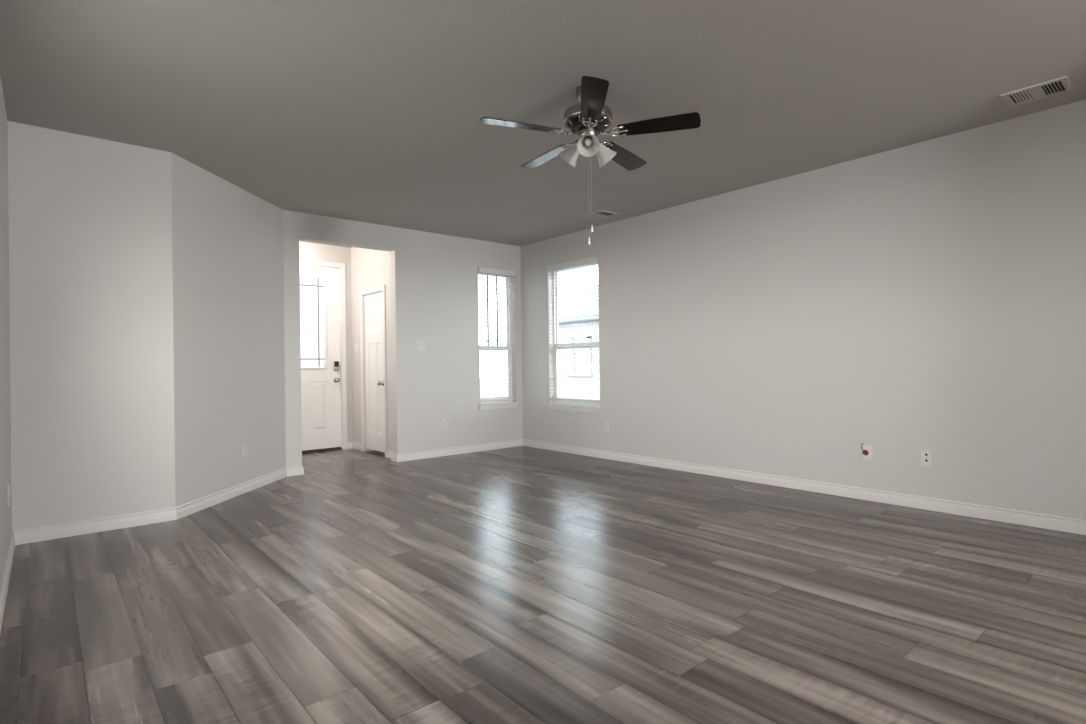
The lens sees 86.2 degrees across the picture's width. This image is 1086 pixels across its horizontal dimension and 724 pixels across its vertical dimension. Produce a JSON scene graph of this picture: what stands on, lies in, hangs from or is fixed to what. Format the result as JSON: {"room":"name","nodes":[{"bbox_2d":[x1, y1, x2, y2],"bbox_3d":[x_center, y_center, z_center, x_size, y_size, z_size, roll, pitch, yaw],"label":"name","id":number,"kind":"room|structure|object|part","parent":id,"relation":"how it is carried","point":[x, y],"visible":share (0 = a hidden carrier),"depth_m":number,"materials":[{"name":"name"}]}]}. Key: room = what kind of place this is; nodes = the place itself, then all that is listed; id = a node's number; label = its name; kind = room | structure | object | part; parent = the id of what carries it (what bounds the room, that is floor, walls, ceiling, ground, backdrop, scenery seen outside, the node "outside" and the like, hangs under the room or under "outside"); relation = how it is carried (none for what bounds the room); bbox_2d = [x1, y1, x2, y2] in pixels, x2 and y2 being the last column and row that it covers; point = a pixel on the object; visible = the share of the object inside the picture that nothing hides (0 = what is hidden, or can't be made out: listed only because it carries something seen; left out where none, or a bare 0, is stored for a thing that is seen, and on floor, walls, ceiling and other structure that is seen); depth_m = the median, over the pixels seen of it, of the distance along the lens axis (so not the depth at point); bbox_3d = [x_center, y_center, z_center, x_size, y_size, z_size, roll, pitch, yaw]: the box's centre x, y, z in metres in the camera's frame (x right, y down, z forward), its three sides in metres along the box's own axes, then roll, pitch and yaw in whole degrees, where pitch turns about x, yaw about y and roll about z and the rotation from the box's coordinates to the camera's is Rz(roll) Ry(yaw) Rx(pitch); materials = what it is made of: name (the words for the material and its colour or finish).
{"room":"empty living room","nodes":[
{"label":"empty living room","id":0,"kind":"room"},
{"bbox_2d":[0,75,11,587],"bbox_3d":[0.483,-0.250,-0.928,0.130,2.843,12.218,-1,0,-41],"label":"wall","id":1,"kind":"structure","parent":0,"point":[5,394],"depth_m":3.24,"materials":[{"name":"paint"}]},
{"bbox_2d":[0,531,14,632],"bbox_3d":[0.513,1.075,-0.834,0.015,0.092,12.088,-1,0,-41],"label":"baseboard","id":2,"kind":"structure","parent":1,"relation":"attached to","point":[8,565],"depth_m":2.98,"materials":[{"name":"paint"}]},
{"bbox_2d":[7,121,174,530],"bbox_3d":[-3.195,-0.191,4.051,1.031,2.843,0.130,-1,0,-41],"label":"wall","id":3,"kind":"structure","parent":0,"point":[90,218],"depth_m":4.01,"materials":[{"name":"paint"}]},
{"bbox_2d":[14,507,176,544],"bbox_3d":[-3.078,1.133,4.038,0.907,0.092,0.015,-1,0,-41],"label":"baseboard","id":4,"kind":"structure","parent":3,"relation":"attached to","point":[24,536],"depth_m":4.01,"materials":[{"name":"paint"}]},
{"bbox_2d":[171,152,285,506],"bbox_3d":[-2.774,-0.195,5.156,0.130,2.843,1.632,-1,0,4],"label":"wall","id":5,"kind":"structure","parent":0,"point":[228,277],"depth_m":4.96,"materials":[{"name":"paint"}]},
{"bbox_2d":[176,468,286,518],"bbox_3d":[-2.684,1.130,5.145,0.015,0.092,1.638,-1,0,4],"label":"baseboard","id":6,"kind":"structure","parent":5,"relation":"attached to","point":[186,509],"depth_m":4.95,"materials":[{"name":"paint"}]},
{"bbox_2d":[243,443,247,456],"bbox_3d":[-2.686,0.795,5.241,0.010,0.117,0.072,-1,0,4],"label":"wall outlet","id":7,"kind":"object","parent":5,"relation":"attached to","point":[245,446],"visible":1,"depth_m":5.24,"materials":[{"name":"plastic"}]},
{"bbox_2d":[299,242,352,441],"bbox_3d":[-3.396,-0.182,7.372,2.148,2.843,0.150,-1,0,-41],"label":"wall","id":8,"kind":"structure","parent":0,"point":[311,251],"depth_m":7.90,"materials":[{"name":"paint"}]},
{"bbox_2d":[300,265,340,450],"bbox_3d":[-3.085,-0.057,7.558,0.922,2.414,0.114,-1,0,-41],"label":"door","id":9,"kind":"structure","parent":8,"relation":"in","point":[319,286],"depth_m":7.69,"materials":[{"name":"paint"}]},
{"bbox_3d":[-3.112,-0.520,7.579,0.518,1.188,0.008,-1,0,-41],"label":"glass","id":10,"kind":"part","parent":9,"relation":"part of","materials":[{"name":"white"}]},
{"bbox_3d":[-3.098,-0.520,7.563,0.562,1.232,0.012,-1,0,-41],"label":"light frame","id":11,"kind":"part","parent":9,"relation":"part of","materials":[{"name":"paint"}]},
{"bbox_2d":[302,447,341,453],"bbox_3d":[-3.106,1.168,7.593,0.920,0.037,0.161,-1,0,-41],"label":"trim","id":12,"kind":"structure","parent":8,"relation":"attached to","point":[333,448],"depth_m":7.67,"materials":[{"name":"brown metal"}]},
{"bbox_2d":[299,259,347,448],"bbox_3d":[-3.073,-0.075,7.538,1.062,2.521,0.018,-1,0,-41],"label":"trim","id":13,"kind":"structure","parent":8,"relation":"attached to","point":[301,261],"depth_m":7.85,"materials":[{"name":"paint"}]},
{"bbox_2d":[348,442,352,448],"bbox_3d":[-2.623,1.135,7.908,0.081,0.092,0.015,-1,0,-41],"label":"baseboard","id":14,"kind":"structure","parent":8,"relation":"attached to","point":[350,444],"depth_m":7.90,"materials":[{"name":"paint"}]},
{"bbox_2d":[351,247,392,450],"bbox_3d":[-2.136,-0.199,7.469,0.110,2.843,1.343,-1,0,-41],"label":"wall","id":15,"kind":"structure","parent":0,"point":[370,268],"depth_m":7.65,"materials":[{"name":"paint"}]},
{"bbox_2d":[352,442,361,450],"bbox_3d":[-2.499,1.133,7.813,0.015,0.092,0.321,-1,0,-41],"label":"baseboard","id":16,"kind":"structure","parent":15,"relation":"attached to","point":[358,446],"depth_m":7.80,"materials":[{"name":"paint"}]},
{"bbox_2d":[355,344,358,352],"bbox_3d":[-2.511,-0.181,7.809,0.018,0.120,0.116,-1,0,-41],"label":"light switch","id":17,"kind":"object","parent":15,"relation":"attached to","point":[356,345],"visible":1,"depth_m":7.80,"materials":[{"name":"plastic"}]},
{"bbox_2d":[360,292,384,452],"bbox_3d":[-2.176,0.130,7.433,0.104,2.008,0.624,-1,0,-41],"label":"door","id":18,"kind":"structure","parent":15,"relation":"in","point":[373,309],"depth_m":7.44,"materials":[{"name":"paint"}]},
{"bbox_2d":[360,285,387,456],"bbox_3d":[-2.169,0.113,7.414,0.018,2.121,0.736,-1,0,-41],"label":"trim","id":19,"kind":"structure","parent":15,"relation":"attached to","point":[382,287],"depth_m":7.37,"materials":[{"name":"paint"}]},
{"bbox_2d":[387,450,392,457],"bbox_3d":[-1.822,1.122,7.024,0.015,0.092,0.286,-1,0,-41],"label":"baseboard","id":20,"kind":"structure","parent":15,"relation":"attached to","point":[389,452],"depth_m":7.08,"materials":[{"name":"paint"}]},
{"bbox_2d":[283,210,522,467],"bbox_3d":[-1.518,-0.208,7.029,3.115,2.843,0.130,-1,0,-41],"label":"wall","id":21,"kind":"structure","parent":0,"point":[434,276],"depth_m":7.04,"materials":[{"name":"paint"}]},
{"bbox_2d":[286,466,303,476],"bbox_3d":[-2.568,1.130,6.015,0.176,0.092,0.015,-1,0,-41],"label":"baseboard","id":22,"kind":"structure","parent":21,"relation":"attached to","point":[297,470],"depth_m":6.01,"materials":[{"name":"paint"}]},
{"bbox_2d":[391,453,396,461],"bbox_3d":[-1.743,1.121,6.818,0.015,0.092,0.160,-1,0,-41],"label":"baseboard","id":23,"kind":"structure","parent":21,"relation":"attached to","point":[393,456],"depth_m":6.82,"materials":[{"name":"paint"}]},
{"bbox_2d":[416,341,424,350],"bbox_3d":[-1.469,-0.194,6.975,0.116,0.120,0.018,-1,0,-41],"label":"light switch","id":24,"kind":"object","parent":21,"relation":"attached to","point":[420,345],"visible":1,"depth_m":6.97,"materials":[{"name":"plastic"}]},
{"bbox_2d":[441,420,445,428],"bbox_3d":[-1.227,0.772,7.175,0.072,0.117,0.010,-1,0,-41],"label":"wall outlet","id":25,"kind":"object","parent":21,"relation":"attached to","point":[443,422],"visible":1,"depth_m":7.17,"materials":[{"name":"plastic"}]},
{"bbox_2d":[397,439,522,461],"bbox_3d":[-0.986,1.112,7.372,1.885,0.092,0.015,-1,0,-41],"label":"baseboard","id":26,"kind":"structure","parent":21,"relation":"attached to","point":[402,457],"depth_m":7.29,"materials":[{"name":"paint"}]},
{"bbox_2d":[478,272,518,409],"bbox_3d":[-0.637,-0.305,7.765,0.650,1.853,0.158,-1,0,-41],"label":"window","id":27,"kind":"structure","parent":21,"relation":"in","point":[487,405],"depth_m":7.86,"materials":[{"name":"plastic"}]},
{"bbox_2d":[486,276,499,345],"bbox_3d":[-0.679,-0.688,7.809,0.225,0.955,0.006,-1,0,-41],"label":"grille","id":28,"kind":"object","parent":27,"relation":"attached to","point":[487,287],"depth_m":7.79,"materials":[{"name":"grey"}]},
{"bbox_3d":[-0.682,-0.675,7.813,0.524,1.041,0.022,-1,0,-41],"label":"sash","id":29,"kind":"part","parent":27,"relation":"part of","materials":[{"name":"plastic"}]},
{"bbox_3d":[-0.657,0.149,7.795,0.524,0.740,0.022,-1,0,-41],"label":"sash","id":30,"kind":"part","parent":27,"relation":"part of","materials":[{"name":"plastic"}]},
{"bbox_2d":[478,267,514,401],"bbox_3d":[-0.617,-0.360,7.741,0.592,1.754,0.081,-1,0,-41],"label":"window blind","id":31,"kind":"object","parent":27,"relation":"attached to","point":[510,273],"visible":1,"depth_m":7.74,"materials":[{"name":"white plastic"}]},
{"bbox_3d":[-0.614,0.503,7.749,0.582,0.028,0.048,-1,0,-41],"label":"rail","id":32,"kind":"part","parent":31,"relation":"part of","materials":[{"name":"white plastic"}]},
{"bbox_2d":[0,446,1085,723],"bbox_3d":[1.867,1.167,1.449,5.580,0.120,18.628,-1,0,-41],"label":"floor","id":33,"kind":"structure","parent":0,"point":[519,584],"depth_m":2.69,"materials":[{"name":"grey wood"}]},
{"bbox_2d":[0,0,1085,247],"bbox_3d":[1.551,-1.691,1.866,5.554,0.120,15.179,-1,0,-41],"label":"ceiling","id":34,"kind":"structure","parent":0,"point":[368,111],"depth_m":3.37,"materials":[{"name":"paint"}]},
{"bbox_2d":[479,76,700,245],"bbox_3d":[0.312,-1.153,3.405,1.191,0.929,1.244,-1,0,19],"label":"ceiling fan","id":35,"kind":"object","parent":34,"relation":"hanging from","point":[589,118],"visible":1,"depth_m":3.33,"materials":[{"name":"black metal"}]},
{"bbox_3d":[-0.129,-1.345,3.301,0.466,0.034,0.136,1,-2,-17],"label":"blade","id":36,"kind":"part","parent":35,"relation":"part of","materials":[{"name":"brown wood"}]},
{"bbox_3d":[0.028,-1.329,3.757,0.136,0.034,0.466,2,-2,-35],"label":"blade","id":37,"kind":"part","parent":35,"relation":"part of","materials":[{"name":"brown wood"}]},
{"bbox_3d":[0.162,-1.240,3.473,0.126,0.148,0.149,2,-2,-41],"label":"lamp shade","id":38,"kind":"part","parent":35,"relation":"part of","materials":[{"name":"white glass"}]},
{"bbox_2d":[565,115,609,130],"bbox_3d":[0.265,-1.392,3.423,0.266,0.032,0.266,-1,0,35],"label":"motor","id":39,"kind":"object","parent":35,"relation":"attached to","point":[572,122],"depth_m":3.37,"materials":[{"name":"silver metal"}]},
{"bbox_3d":[0.257,-1.246,3.296,0.138,0.148,0.140,2,-2,-41],"label":"lamp shade","id":40,"kind":"part","parent":35,"relation":"part of","materials":[{"name":"white glass"}]},
{"bbox_3d":[0.259,-1.260,3.320,0.046,0.051,0.048,2,-2,-41],"label":"bulb","id":41,"kind":"part","parent":35,"relation":"part of","materials":[{"name":"white glass"}]},
{"bbox_3d":[0.257,-1.352,3.010,0.136,0.034,0.466,0,-2,1],"label":"blade","id":42,"kind":"part","parent":35,"relation":"part of","materials":[{"name":"brown wood"}]},
{"bbox_3d":[0.367,-1.239,3.464,0.149,0.148,0.127,2,-2,-41],"label":"lamp shade","id":43,"kind":"part","parent":35,"relation":"part of","materials":[{"name":"white glass"}]},
{"bbox_3d":[0.511,-1.326,3.749,0.136,0.034,0.466,-1,-2,37],"label":"blade","id":44,"kind":"part","parent":35,"relation":"part of","materials":[{"name":"brown wood"}]},
{"bbox_3d":[0.653,-1.340,3.287,0.466,0.034,0.136,0,-2,19],"label":"blade","id":45,"kind":"part","parent":35,"relation":"part of","materials":[{"name":"brown wood"}]},
{"bbox_2d":[583,210,618,219],"bbox_3d":[0.629,-1.604,6.338,0.256,0.010,0.306,-1,0,-41],"label":"ceiling vent","id":46,"kind":"object","parent":34,"relation":"in","point":[601,214],"visible":1,"depth_m":6.33,"materials":[{"name":"metal"}]},
{"bbox_2d":[1001,76,1073,106],"bbox_3d":[3.011,-1.642,3.539,0.256,0.010,0.306,-1,0,-41],"label":"ceiling vent","id":47,"kind":"object","parent":34,"relation":"in","point":[1060,85],"visible":1,"depth_m":3.53,"materials":[{"name":"metal"}]},
{"bbox_3d":[3.011,-1.641,3.539,0.190,0.002,0.064,-1,0,-41],"label":"plate","id":48,"kind":"part","parent":47,"relation":"part of","materials":[{"name":"metal"}]},
{"bbox_2d":[520,99,1085,519],"bbox_3d":[4.071,-0.291,3.005,0.130,2.843,13.516,-1,0,-41],"label":"wall","id":49,"kind":"structure","parent":0,"point":[901,302],"depth_m":4.65,"materials":[{"name":"paint"}]},
{"bbox_2d":[547,261,601,412],"bbox_3d":[0.405,-0.320,7.253,0.158,1.853,0.960,-1,0,-41],"label":"window","id":50,"kind":"structure","parent":49,"relation":"in","point":[583,406],"depth_m":7.47,"materials":[{"name":"plastic"}]},
{"bbox_2d":[546,256,599,401],"bbox_3d":[0.380,-0.384,7.232,0.081,1.734,0.902,-1,0,-41],"label":"window blind","id":51,"kind":"object","parent":50,"relation":"attached to","point":[591,260],"visible":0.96,"depth_m":7.22,"materials":[{"name":"white plastic"}]},
{"bbox_3d":[0.390,-0.364,7.241,0.055,1.665,0.001,-1,0,-41],"label":"ladder cord","id":52,"kind":"part","parent":51,"relation":"part of","materials":[{"name":"white plastic"}]},
{"bbox_3d":[0.402,0.469,7.239,0.048,0.028,0.892,-1,0,-41],"label":"rail","id":53,"kind":"part","parent":51,"relation":"part of","materials":[{"name":"white plastic"}]},
{"bbox_3d":[0.600,-0.367,6.996,0.055,1.665,0.001,-1,0,-41],"label":"ladder cord","id":54,"kind":"part","parent":51,"relation":"part of","materials":[{"name":"white fabric"}]},
{"bbox_3d":[0.448,-0.692,7.294,0.022,1.041,0.834,-1,0,-41],"label":"sash","id":55,"kind":"part","parent":50,"relation":"part of","materials":[{"name":"plastic"}]},
{"bbox_3d":[0.442,0.133,7.278,0.022,0.740,0.834,-1,0,-41],"label":"sash","id":56,"kind":"part","parent":50,"relation":"part of","materials":[{"name":"plastic"}]},
{"bbox_2d":[604,421,608,430],"bbox_3d":[0.745,0.746,6.790,0.010,0.117,0.072,-1,0,-41],"label":"wall outlet","id":57,"kind":"object","parent":49,"relation":"attached to","point":[606,423],"visible":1,"depth_m":6.79,"materials":[{"name":"plastic"}]},
{"bbox_2d":[523,439,1085,534],"bbox_3d":[4.033,1.036,2.955,0.015,0.092,13.256,-1,0,-41],"label":"baseboard","id":58,"kind":"structure","parent":49,"relation":"attached to","point":[1065,524],"depth_m":4.70,"materials":[{"name":"paint"}]},
{"bbox_2d":[861,443,872,459],"bbox_3d":[2.587,0.716,4.636,0.018,0.130,0.084,-1,0,-41],"label":"wall plate","id":59,"kind":"object","parent":49,"relation":"attached to","point":[867,450],"visible":1,"depth_m":4.63,"materials":[{"name":"plastic"}]},
{"bbox_2d":[921,449,931,465],"bbox_3d":[2.856,0.714,4.325,0.015,0.118,0.074,-1,0,-41],"label":"outlet","id":60,"kind":"object","parent":49,"relation":"attached to","point":[926,455],"visible":1,"depth_m":4.32,"materials":[{"name":"plastic"}]},
{"label":"outside","id":61,"kind":"structure","parent":0,"visible":0},
{"bbox_2d":[480,379,507,397],"bbox_3d":[0.558,1.386,7.048,70.000,0.200,70.000,-1,0,-41],"label":"ground","id":62,"kind":"structure","parent":61,"point":[488,383],"depth_m":30.20,"materials":[{"name":"white"}]},
{"bbox_2d":[558,284,599,399],"bbox_3d":[6.078,-0.892,17.478,6.800,4.250,13.400,-1,0,-41],"label":"house","id":63,"kind":"structure","parent":62,"relation":"on","point":[595,364],"depth_m":18.67,"materials":[{"name":"white"}]}
]}

